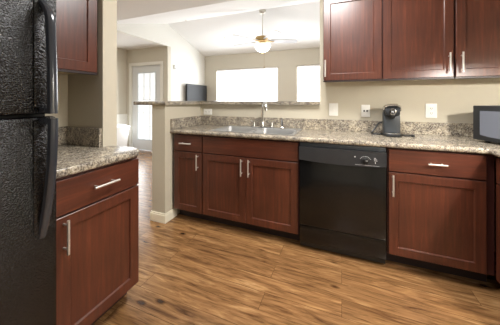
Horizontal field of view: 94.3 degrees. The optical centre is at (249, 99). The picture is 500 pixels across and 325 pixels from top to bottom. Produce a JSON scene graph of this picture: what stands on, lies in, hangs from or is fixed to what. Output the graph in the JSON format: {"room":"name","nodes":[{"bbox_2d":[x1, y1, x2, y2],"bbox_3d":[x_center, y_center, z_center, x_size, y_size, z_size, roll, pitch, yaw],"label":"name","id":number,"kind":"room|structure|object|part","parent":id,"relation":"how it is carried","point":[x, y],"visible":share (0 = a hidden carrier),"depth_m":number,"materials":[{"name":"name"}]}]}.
{"room":"kitchen","nodes":[
{"label":"kitchen","id":0,"kind":"room"},
{"bbox_2d":[45,74,67,126],"bbox_3d":[-1.809,-0.001,0.414,0.110,2.440,2.840,0,0,22],"label":"wall","id":1,"kind":"structure","parent":0,"point":[62,115],"depth_m":1.59,"materials":[{"name":"beige paint"}]},
{"bbox_2d":[58,126,66,144],"bbox_3d":[-1.343,0.245,1.412,0.019,0.120,0.438,0,0,22],"label":"backsplash","id":2,"kind":"structure","parent":1,"relation":"attached to","point":[62,131],"depth_m":1.57,"materials":[{"name":"stone"}]},
{"bbox_2d":[56,0,97,74],"bbox_3d":[-1.184,-0.540,1.351,0.354,0.762,0.417,0,0,22],"label":"upper cabinet","id":3,"kind":"object","parent":1,"relation":"attached to","point":[76,20],"visible":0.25,"depth_m":1.38,"materials":[{"name":"red wood"}]},
{"bbox_3d":[-1.219,-0.179,1.365,0.279,0.012,0.409,0,0,22],"label":"panel","id":4,"kind":"part","parent":3,"relation":"part of","materials":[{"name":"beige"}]},
{"bbox_3d":[-1.074,-0.166,1.308,0.032,0.013,0.417,0,0,22],"label":"rail","id":5,"kind":"part","parent":3,"relation":"part of","materials":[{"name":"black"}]},
{"bbox_2d":[68,0,116,146],"bbox_3d":[-1.092,-0.001,1.604,0.350,2.440,0.100,0,0,22],"label":"wall","id":6,"kind":"structure","parent":0,"point":[92,99],"depth_m":1.54,"materials":[{"name":"beige paint"}]},
{"bbox_2d":[67,126,101,146],"bbox_3d":[-1.107,0.245,1.544,0.323,0.120,0.019,0,0,22],"label":"backsplash","id":7,"kind":"structure","parent":6,"relation":"attached to","point":[84,136],"depth_m":1.53,"materials":[{"name":"stone"}]},
{"bbox_2d":[117,48,126,113],"bbox_3d":[-4.159,-0.001,3.053,0.100,2.440,6.020,0,0,22],"label":"wall","id":8,"kind":"structure","parent":0,"point":[121,53],"depth_m":5.60,"materials":[{"name":"beige paint"}]},
{"bbox_2d":[117,114,127,124],"bbox_3d":[-4.119,0.784,2.983,0.025,0.870,5.920,0,0,22],"label":"rail","id":9,"kind":"object","parent":8,"relation":"attached to","point":[121,118],"visible":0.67,"depth_m":5.59,"materials":[{"name":"white"}]},
{"bbox_2d":[127,46,170,146],"bbox_3d":[-2.439,-0.001,5.556,1.259,2.440,0.100,0,0,22],"label":"wall","id":10,"kind":"structure","parent":0,"point":[163,53],"depth_m":5.41,"materials":[{"name":"beige paint"}]},
{"bbox_2d":[129,61,162,146],"bbox_3d":[-2.465,0.167,5.556,1.040,2.105,0.118,0,0,22],"label":"door frame","id":11,"kind":"structure","parent":10,"relation":"in","point":[131,65],"depth_m":5.67,"materials":[{"name":"white wood"}]},
{"bbox_2d":[133,65,159,150],"bbox_3d":[-2.477,0.199,5.527,0.890,2.020,0.102,0,0,22],"label":"door","id":12,"kind":"structure","parent":11,"relation":"attached to","point":[146,79],"depth_m":5.58,"materials":[{"name":"white paint"}]},
{"bbox_3d":[-2.460,0.159,5.554,0.560,1.600,0.008,0,0,22],"label":"glass pane","id":13,"kind":"part","parent":12,"relation":"part of","materials":[{"name":"white glass"}]},
{"bbox_2d":[117,24,204,100],"bbox_3d":[-1.935,-0.264,5.252,0.100,2.965,3.175,0,0,22],"label":"wall","id":14,"kind":"structure","parent":0,"point":[189,62],"depth_m":5.56,"materials":[{"name":"white paint"}]},
{"bbox_2d":[186,84,206,100],"bbox_3d":[-1.444,-0.103,6.205,0.110,0.585,0.900,0,0,22],"label":"television","id":15,"kind":"object","parent":14,"relation":"attached to","point":[194,92],"visible":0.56,"depth_m":6.13,"materials":[{"name":"black plastic"}]},
{"bbox_2d":[117,0,233,49],"bbox_3d":[-0.904,-1.271,1.712,7.140,0.100,6.120,0,0,22],"label":"ceiling","id":16,"kind":"structure","parent":0,"point":[126,9],"depth_m":3.11,"materials":[{"name":"white paint"}]},
{"bbox_2d":[117,0,319,56],"bbox_3d":[0.771,-1.518,4.236,5.880,0.615,3.275,0,0,22],"label":"ceiling","id":17,"kind":"structure","parent":0,"point":[205,28],"depth_m":4.90,"materials":[{"name":"white paint"}]},
{"bbox_2d":[233,9,297,67],"bbox_3d":[0.238,-1.151,4.516,1.295,1.140,1.274,0,0,22],"label":"ceiling fan","id":18,"kind":"object","parent":17,"relation":"hanging from","point":[262,45],"visible":1,"depth_m":4.40,"materials":[{"name":"silver metal"}]},
{"bbox_3d":[0.242,-0.994,4.474,0.310,0.165,0.310,0,0,22],"label":"lamp shade","id":19,"kind":"part","parent":18,"relation":"part of","materials":[{"name":"white glass"}]},
{"bbox_3d":[0.384,-1.129,4.093,0.138,0.039,0.535,0,0,-20],"label":"blade","id":20,"kind":"part","parent":18,"relation":"part of","materials":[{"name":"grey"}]},
{"bbox_3d":[0.649,-1.129,4.492,0.535,0.039,0.138,0,0,-2],"label":"blade","id":21,"kind":"part","parent":18,"relation":"part of","materials":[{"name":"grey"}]},
{"bbox_2d":[152,104,319,213],"bbox_3d":[-0.118,0.637,2.418,1.584,1.163,0.760,0,0,22],"label":"wall","id":22,"kind":"structure","parent":0,"point":[163,150],"depth_m":2.37,"materials":[{"name":"beige paint"}]},
{"bbox_2d":[150,208,176,223],"bbox_3d":[-0.781,1.174,2.672,0.193,0.090,0.774,0,0,22],"label":"baseboard","id":23,"kind":"structure","parent":22,"relation":"attached to","point":[154,216],"depth_m":2.32,"materials":[{"name":"beige wood"}]},
{"bbox_2d":[170,116,201,129],"bbox_3d":[-0.701,0.251,2.618,0.019,0.108,0.553,0,0,22],"label":"backsplash","id":24,"kind":"structure","parent":22,"relation":"attached to","point":[175,123],"depth_m":2.56,"materials":[{"name":"stone"}]},
{"bbox_2d":[204,109,211,114],"bbox_3d":[-0.517,0.149,2.838,0.116,0.072,0.010,0,0,22],"label":"outlet","id":25,"kind":"object","parent":22,"relation":"attached to","point":[206,111],"visible":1,"depth_m":2.83,"materials":[{"name":"white plastic"}]},
{"bbox_2d":[133,101,319,104],"bbox_3d":[-0.194,0.037,2.563,1.827,0.038,1.025,0,0,22],"label":"bar","id":26,"kind":"object","parent":22,"relation":"on","point":[134,102],"visible":0.86,"depth_m":2.46,"materials":[{"name":"stone"}]},
{"bbox_2d":[202,116,472,136],"bbox_3d":[0.858,0.251,2.288,3.123,0.108,0.019,0,0,22],"label":"backsplash","id":27,"kind":"structure","parent":22,"relation":"attached to","point":[424,128],"depth_m":2.25,"materials":[{"name":"stone"}]},
{"bbox_2d":[205,48,319,100],"bbox_3d":[1.359,-0.081,5.721,5.680,2.600,0.120,0,0,22],"label":"wall","id":28,"kind":"structure","parent":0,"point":[287,61],"depth_m":5.94,"materials":[{"name":"beige paint"}]},
{"bbox_2d":[217,67,277,100],"bbox_3d":[-0.111,-0.124,6.275,1.768,1.436,0.040,0,0,22],"label":"window blind","id":29,"kind":"object","parent":28,"relation":"attached to","point":[246,84],"visible":0.51,"depth_m":6.24,"materials":[{"name":"white fabric"}]},
{"bbox_2d":[297,64,319,100],"bbox_3d":[2.000,-0.124,5.441,1.768,1.436,0.040,0,0,22],"label":"window blind","id":30,"kind":"object","parent":28,"relation":"attached to","point":[308,76],"visible":0.17,"depth_m":5.66,"materials":[{"name":"white fabric"}]},
{"bbox_2d":[93,150,499,324],"bbox_3d":[-0.621,1.259,2.428,7.140,0.080,7.660,0,0,22],"label":"floor","id":31,"kind":"structure","parent":0,"point":[193,271],"depth_m":1.52,"materials":[{"name":"brown wood"}]},
{"bbox_2d":[0,0,57,324],"bbox_3d":[-1.183,0.377,0.648,0.823,1.685,0.765,0,0,22],"label":"refrigerator","id":32,"kind":"object","parent":31,"relation":"on","point":[28,41],"visible":1,"depth_m":0.79,"materials":[{"name":"black metal"}]},
{"bbox_3d":[-0.895,0.611,0.534,0.058,1.097,0.765,0,0,22],"label":"door","id":33,"kind":"part","parent":32,"relation":"part of","materials":[{"name":"black metal"}]},
{"bbox_3d":[-0.895,-0.207,0.534,0.058,0.518,0.765,0,0,22],"label":"freezer door","id":34,"kind":"part","parent":32,"relation":"part of","materials":[{"name":"black metal"}]},
{"bbox_3d":[-0.718,0.281,0.825,0.088,0.432,0.030,0,0,22],"label":"handle","id":35,"kind":"part","parent":32,"relation":"part of","materials":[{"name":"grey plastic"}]},
{"bbox_3d":[-0.720,-0.157,0.826,0.087,0.412,0.030,0,0,22],"label":"handle","id":36,"kind":"part","parent":32,"relation":"part of","materials":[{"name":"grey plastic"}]},
{"bbox_2d":[56,156,138,324],"bbox_3d":[-1.032,0.781,1.313,0.664,0.876,0.457,0,0,22],"label":"base cabinet","id":37,"kind":"object","parent":31,"relation":"on","point":[97,209],"visible":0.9,"depth_m":1.17,"materials":[{"name":"red wood"}]},
{"bbox_3d":[-0.811,0.607,1.025,0.040,0.150,0.012,0,0,22],"label":"handle","id":38,"kind":"part","parent":37,"relation":"part of","materials":[{"name":"silver metal"}]},
{"bbox_3d":[-0.768,0.434,1.213,0.020,0.155,0.441,0,0,22],"label":"drawer","id":39,"kind":"part","parent":37,"relation":"part of","materials":[{"name":"brown wood"}]},
{"bbox_2d":[56,126,139,178],"bbox_3d":[-1.043,0.264,1.323,0.643,0.158,0.523,0,0,22],"label":"countertop","id":40,"kind":"structure","parent":37,"relation":"on","point":[80,149],"depth_m":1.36,"materials":[{"name":"stone"}]},
{"bbox_3d":[-0.743,0.433,1.198,0.040,0.012,0.135,0,0,22],"label":"handle","id":41,"kind":"part","parent":37,"relation":"part of","materials":[{"name":"silver metal"}]},
{"bbox_2d":[117,124,129,146],"bbox_3d":[-2.973,0.886,5.154,0.380,0.665,0.420,0,0,22],"label":"waste bin","id":42,"kind":"object","parent":31,"relation":"on","point":[122,129],"visible":0.48,"depth_m":5.13,"materials":[{"name":"white plastic"}]},
{"bbox_3d":[-2.973,0.587,5.154,0.380,0.065,0.420,0,0,22],"label":"lid","id":43,"kind":"part","parent":42,"relation":"part of","materials":[{"name":"white plastic"}]},
{"bbox_2d":[174,133,207,219],"bbox_3d":[-0.534,0.781,2.538,0.345,0.876,0.572,0,0,22],"label":"base cabinet","id":44,"kind":"object","parent":31,"relation":"on","point":[188,153],"visible":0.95,"depth_m":2.31,"materials":[{"name":"red wood"}]},
{"bbox_3d":[-0.619,0.434,2.317,0.329,0.155,0.020,0,0,22],"label":"drawer","id":45,"kind":"part","parent":44,"relation":"part of","materials":[{"name":"brown wood"}]},
{"bbox_3d":[-0.619,0.816,2.317,0.329,0.587,0.020,0,0,22],"label":"door","id":46,"kind":"part","parent":44,"relation":"part of","materials":[{"name":"brown wood"}]},
{"bbox_3d":[-0.513,0.607,2.244,0.012,0.150,0.040,0,0,22],"label":"handle","id":47,"kind":"part","parent":44,"relation":"part of","materials":[{"name":"silver metal"}]},
{"bbox_2d":[170,116,499,156],"bbox_3d":[0.657,0.270,1.806,3.142,0.146,1.063,0,0,22],"label":"countertop","id":48,"kind":"structure","parent":44,"relation":"on","point":[435,136],"depth_m":2.03,"materials":[{"name":"stone"}]},
{"bbox_2d":[209,125,301,135],"bbox_3d":[0.068,0.388,2.321,0.830,0.178,0.464,0,0,22],"label":"sink","id":49,"kind":"object","parent":48,"relation":"in","point":[239,129],"visible":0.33,"depth_m":2.40,"materials":[{"name":"silver metal"}]},
{"bbox_2d":[215,126,257,131],"bbox_3d":[-0.131,0.388,2.361,0.370,0.178,0.360,0,0,22],"label":"basin","id":50,"kind":"object","parent":49,"relation":"in","point":[228,128],"depth_m":2.52,"materials":[{"name":"silver metal"}]},
{"bbox_2d":[252,128,296,134],"bbox_3d":[0.241,0.388,2.215,0.370,0.178,0.360,0,0,22],"label":"basin","id":51,"kind":"object","parent":49,"relation":"in","point":[273,131],"depth_m":2.36,"materials":[{"name":"silver metal"}]},
{"bbox_2d":[280,118,283,128],"bbox_3d":[0.332,0.243,2.405,0.048,0.111,0.061,0,0,22],"label":"sprayer","id":52,"kind":"object","parent":49,"relation":"on","point":[281,119],"visible":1,"depth_m":2.40,"materials":[{"name":"silver metal"}]},
{"bbox_2d":[250,101,274,127],"bbox_3d":[0.114,0.156,2.438,0.276,0.286,0.166,0,0,22],"label":"faucet","id":53,"kind":"object","parent":48,"relation":"on","point":[262,125],"visible":1,"depth_m":2.47,"materials":[{"name":"silver metal"}]},
{"bbox_3d":[0.135,0.291,2.490,0.260,0.016,0.054,0,0,22],"label":"plate","id":54,"kind":"part","parent":53,"relation":"part of","materials":[{"name":"silver metal"}]},
{"bbox_3d":[0.145,0.150,2.422,0.051,0.274,0.188,0,0,-8],"label":"spout","id":55,"kind":"part","parent":53,"relation":"part of","materials":[{"name":"silver metal"}]},
{"bbox_2d":[371,104,414,136],"bbox_3d":[1.205,0.171,1.981,0.224,0.272,0.264,0,0,-15],"label":"coffee maker","id":56,"kind":"object","parent":48,"relation":"on","point":[390,121],"visible":1,"depth_m":1.93,"materials":[{"name":"grey plastic"}]},
{"bbox_3d":[1.124,0.250,2.053,0.100,0.115,0.106,0,0,26],"label":"power cord","id":57,"kind":"part","parent":56,"relation":"part of","materials":[{"name":"black plastic"}]},
{"bbox_3d":[1.192,0.072,1.951,0.133,0.073,0.137,0,0,26],"label":"lid handle","id":58,"kind":"part","parent":56,"relation":"part of","materials":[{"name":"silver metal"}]},
{"bbox_2d":[473,105,499,142],"bbox_3d":[1.830,0.174,1.493,0.344,0.262,0.460,0,0,-7],"label":"microwave","id":59,"kind":"object","parent":48,"relation":"on","point":[486,118],"visible":1,"depth_m":1.61,"materials":[{"name":"black plastic"}]},
{"bbox_2d":[203,135,299,240],"bbox_3d":[0.058,0.781,2.304,0.927,0.876,0.572,0,0,22],"label":"base cabinet","id":60,"kind":"object","parent":31,"relation":"on","point":[251,184],"visible":0.92,"depth_m":2.06,"materials":[{"name":"red wood"}]},
{"bbox_3d":[-0.246,0.816,2.169,0.449,0.587,0.020,0,0,22],"label":"door","id":61,"kind":"part","parent":60,"relation":"part of","materials":[{"name":"brown wood"}]},
{"bbox_3d":[-0.014,0.607,2.046,0.012,0.150,0.040,0,0,22],"label":"handle","id":62,"kind":"part","parent":60,"relation":"part of","materials":[{"name":"silver metal"}]},
{"bbox_3d":[0.181,0.816,2.001,0.462,0.587,0.020,0,0,22],"label":"door","id":63,"kind":"part","parent":60,"relation":"part of","materials":[{"name":"brown wood"}]},
{"bbox_2d":[299,142,386,263],"bbox_3d":[0.775,0.783,1.992,0.616,0.872,0.560,0,0,22],"label":"dishwasher","id":64,"kind":"object","parent":31,"relation":"on","point":[342,188],"visible":0.96,"depth_m":1.76,"materials":[{"name":"black plastic"}]},
{"bbox_2d":[300,241,384,263],"bbox_3d":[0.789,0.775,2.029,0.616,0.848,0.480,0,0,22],"label":"kick plate","id":65,"kind":"object","parent":64,"relation":"in","point":[317,246],"depth_m":1.80,"materials":[{"name":"black plastic"}]},
{"bbox_3d":[0.693,0.747,1.786,0.616,0.521,0.042,0,0,22],"label":"door","id":66,"kind":"part","parent":64,"relation":"part of","materials":[{"name":"black metal"}]},
{"bbox_3d":[0.698,0.362,1.798,0.616,0.030,0.036,0,0,22],"label":"trim","id":67,"kind":"part","parent":64,"relation":"part of","materials":[{"name":"black plastic"}]},
{"bbox_3d":[0.695,1.083,1.791,0.616,0.133,0.032,0,0,22],"label":"panel","id":68,"kind":"part","parent":64,"relation":"part of","materials":[{"name":"black metal"}]},
{"bbox_3d":[0.691,0.436,1.780,0.616,0.115,0.056,0,0,22],"label":"control panel","id":69,"kind":"part","parent":64,"relation":"part of","materials":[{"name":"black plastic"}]},
{"bbox_2d":[385,147,493,281],"bbox_3d":[1.356,0.781,1.791,0.594,0.876,0.572,0,0,22],"label":"base cabinet","id":70,"kind":"object","parent":31,"relation":"on","point":[440,204],"visible":0.97,"depth_m":1.56,"materials":[{"name":"red wood"}]},
{"bbox_3d":[1.012,0.607,1.641,0.012,0.150,0.040,0,0,22],"label":"handle","id":71,"kind":"part","parent":70,"relation":"part of","materials":[{"name":"silver metal"}]},
{"bbox_3d":[1.252,0.434,1.577,0.540,0.155,0.020,0,0,22],"label":"drawer","id":72,"kind":"part","parent":70,"relation":"part of","materials":[{"name":"brown wood"}]},
{"bbox_3d":[1.252,0.816,1.577,0.540,0.587,0.020,0,0,22],"label":"door","id":73,"kind":"part","parent":70,"relation":"part of","materials":[{"name":"brown wood"}]},
{"bbox_3d":[1.249,0.434,1.547,0.105,0.012,0.040,0,0,22],"label":"handle","id":74,"kind":"part","parent":70,"relation":"part of","materials":[{"name":"silver metal"}]},
{"bbox_2d":[496,157,499,282],"bbox_3d":[1.702,0.781,1.097,0.670,0.876,0.500,0,0,22],"label":"base cabinet","id":75,"kind":"object","parent":31,"relation":"on","point":[497,159],"visible":0.93,"depth_m":1.41,"materials":[{"name":"red wood"}]},
{"bbox_3d":[1.437,0.434,1.202,0.020,0.155,0.480,0,0,22],"label":"drawer","id":76,"kind":"part","parent":75,"relation":"part of","materials":[{"name":"brown wood"}]},
{"bbox_2d":[320,0,499,251],"bbox_3d":[1.758,-0.001,2.007,2.207,2.440,0.115,0,0,22],"label":"wall","id":77,"kind":"structure","parent":0,"point":[455,99],"depth_m":2.07,"materials":[{"name":"beige paint"}]},
{"bbox_2d":[329,103,337,115],"bbox_3d":[0.829,0.099,2.304,0.085,0.125,0.014,0,0,22],"label":"light switch","id":78,"kind":"object","parent":77,"relation":"attached to","point":[333,107],"visible":1,"depth_m":2.31,"materials":[{"name":"white plastic"}]},
{"bbox_2d":[323,0,381,81],"bbox_3d":[0.922,-0.540,2.116,0.471,0.762,0.291,0,0,22],"label":"upper cabinet","id":79,"kind":"object","parent":77,"relation":"attached to","point":[352,29],"visible":1,"depth_m":2.02,"materials":[{"name":"red wood"}]},
{"bbox_3d":[0.890,-0.166,2.035,0.471,0.013,0.032,0,0,22],"label":"rail","id":80,"kind":"part","parent":79,"relation":"part of","materials":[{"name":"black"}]},
{"bbox_2d":[361,105,369,116],"bbox_3d":[1.097,0.107,2.201,0.074,0.116,0.008,0,0,22],"label":"jack plate","id":81,"kind":"object","parent":77,"relation":"attached to","point":[365,109],"visible":1,"depth_m":2.20,"materials":[{"name":"white plastic"}]},
{"bbox_2d":[382,0,453,80],"bbox_3d":[1.364,-0.540,1.941,0.477,0.762,0.291,0,0,22],"label":"upper cabinet","id":82,"kind":"object","parent":77,"relation":"attached to","point":[418,35],"visible":0.95,"depth_m":1.85,"materials":[{"name":"red wood"}]},
{"bbox_3d":[1.332,-0.166,1.861,0.477,0.013,0.032,0,0,22],"label":"rail","id":83,"kind":"part","parent":82,"relation":"part of","materials":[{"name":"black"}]},
{"bbox_3d":[1.507,-0.278,1.750,0.012,0.150,0.040,0,0,22],"label":"handle","id":84,"kind":"part","parent":82,"relation":"part of","materials":[{"name":"silver metal"}]},
{"bbox_2d":[425,104,436,117],"bbox_3d":[1.572,0.097,2.012,0.082,0.124,0.010,0,0,22],"label":"outlet","id":85,"kind":"object","parent":77,"relation":"attached to","point":[430,109],"visible":1,"depth_m":2.01,"materials":[{"name":"white plastic"}]},
{"bbox_2d":[454,0,499,78],"bbox_3d":[1.824,-0.540,1.759,0.500,0.762,0.291,0,0,22],"label":"upper cabinet","id":86,"kind":"object","parent":77,"relation":"attached to","point":[476,22],"visible":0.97,"depth_m":1.71,"materials":[{"name":"red wood"}]},
{"bbox_3d":[1.577,-0.278,1.722,0.012,0.150,0.040,0,0,22],"label":"handle","id":87,"kind":"part","parent":86,"relation":"part of","materials":[{"name":"silver metal"}]},
{"bbox_3d":[1.792,-0.166,1.679,0.500,0.013,0.032,0,0,22],"label":"rail","id":88,"kind":"part","parent":86,"relation":"part of","materials":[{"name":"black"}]}
]}

